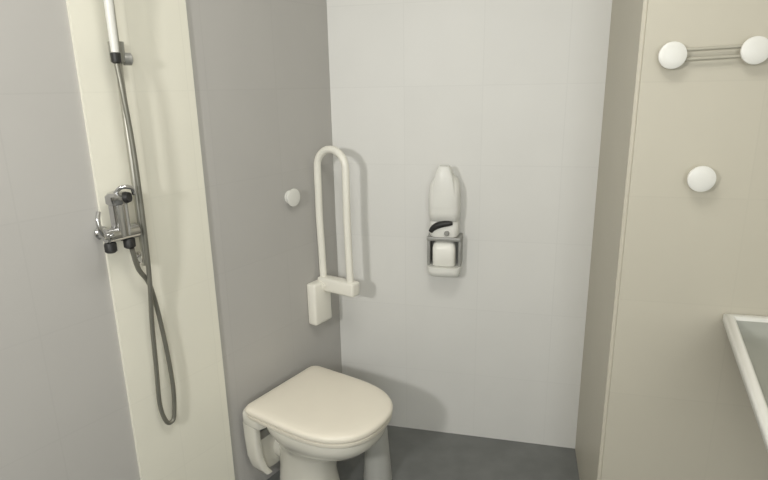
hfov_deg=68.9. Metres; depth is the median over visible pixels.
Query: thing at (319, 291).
grab rail
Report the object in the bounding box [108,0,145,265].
shower rail
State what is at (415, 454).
floor
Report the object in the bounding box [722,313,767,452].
washbasin
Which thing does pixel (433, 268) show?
tray
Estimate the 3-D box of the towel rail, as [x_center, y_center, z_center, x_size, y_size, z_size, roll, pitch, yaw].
[0.809,-0.461,1.380,0.249,0.072,0.037,3,16,13]
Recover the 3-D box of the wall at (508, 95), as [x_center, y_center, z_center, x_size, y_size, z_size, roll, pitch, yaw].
[0.351,-0.351,2.209,1.130,2.500,0.100,3,16,13]
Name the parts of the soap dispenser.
lever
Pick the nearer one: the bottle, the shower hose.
the shower hose
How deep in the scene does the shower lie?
1.40 m
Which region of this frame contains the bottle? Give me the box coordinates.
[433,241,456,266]
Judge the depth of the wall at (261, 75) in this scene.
1.67 m
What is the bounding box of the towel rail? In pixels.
[658,36,767,68]
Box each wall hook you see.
[285,189,299,205]
[687,166,715,191]
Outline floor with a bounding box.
[267,425,579,479]
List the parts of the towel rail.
knob, rod, rod, knob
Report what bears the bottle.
on the soap dispenser
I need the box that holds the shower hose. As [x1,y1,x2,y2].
[114,63,176,424]
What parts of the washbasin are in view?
bowl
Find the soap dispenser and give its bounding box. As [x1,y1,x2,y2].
[427,165,462,276]
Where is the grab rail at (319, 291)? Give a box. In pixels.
[307,145,359,325]
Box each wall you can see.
[0,0,341,479]
[326,0,611,448]
[575,0,767,479]
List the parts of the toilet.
lid, seat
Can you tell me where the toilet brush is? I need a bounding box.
[364,428,391,479]
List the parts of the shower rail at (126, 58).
slider knob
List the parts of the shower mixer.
lever, swing handle, temperature knob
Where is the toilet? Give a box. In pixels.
[242,366,392,479]
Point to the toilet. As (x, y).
(320, 417)
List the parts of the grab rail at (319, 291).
wall plate, hinge arm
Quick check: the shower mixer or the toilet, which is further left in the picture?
the shower mixer
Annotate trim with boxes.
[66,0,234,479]
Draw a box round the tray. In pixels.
[427,261,460,276]
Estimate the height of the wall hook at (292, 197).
0.068 m
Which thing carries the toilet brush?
on the floor
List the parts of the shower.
handle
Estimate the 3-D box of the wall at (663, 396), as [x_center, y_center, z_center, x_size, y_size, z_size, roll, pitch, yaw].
[1.235,-0.219,1.665,1.052,2.500,0.572,3,16,13]
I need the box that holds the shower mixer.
[94,185,140,253]
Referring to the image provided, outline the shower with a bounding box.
[103,0,121,63]
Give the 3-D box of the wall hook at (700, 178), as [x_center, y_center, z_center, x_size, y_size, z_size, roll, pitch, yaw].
[0.823,-0.161,1.458,0.068,0.068,0.040,3,16,13]
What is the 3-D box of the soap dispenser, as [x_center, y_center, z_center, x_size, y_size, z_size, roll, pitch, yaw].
[0.239,-0.074,2.203,0.134,0.443,0.110,3,16,13]

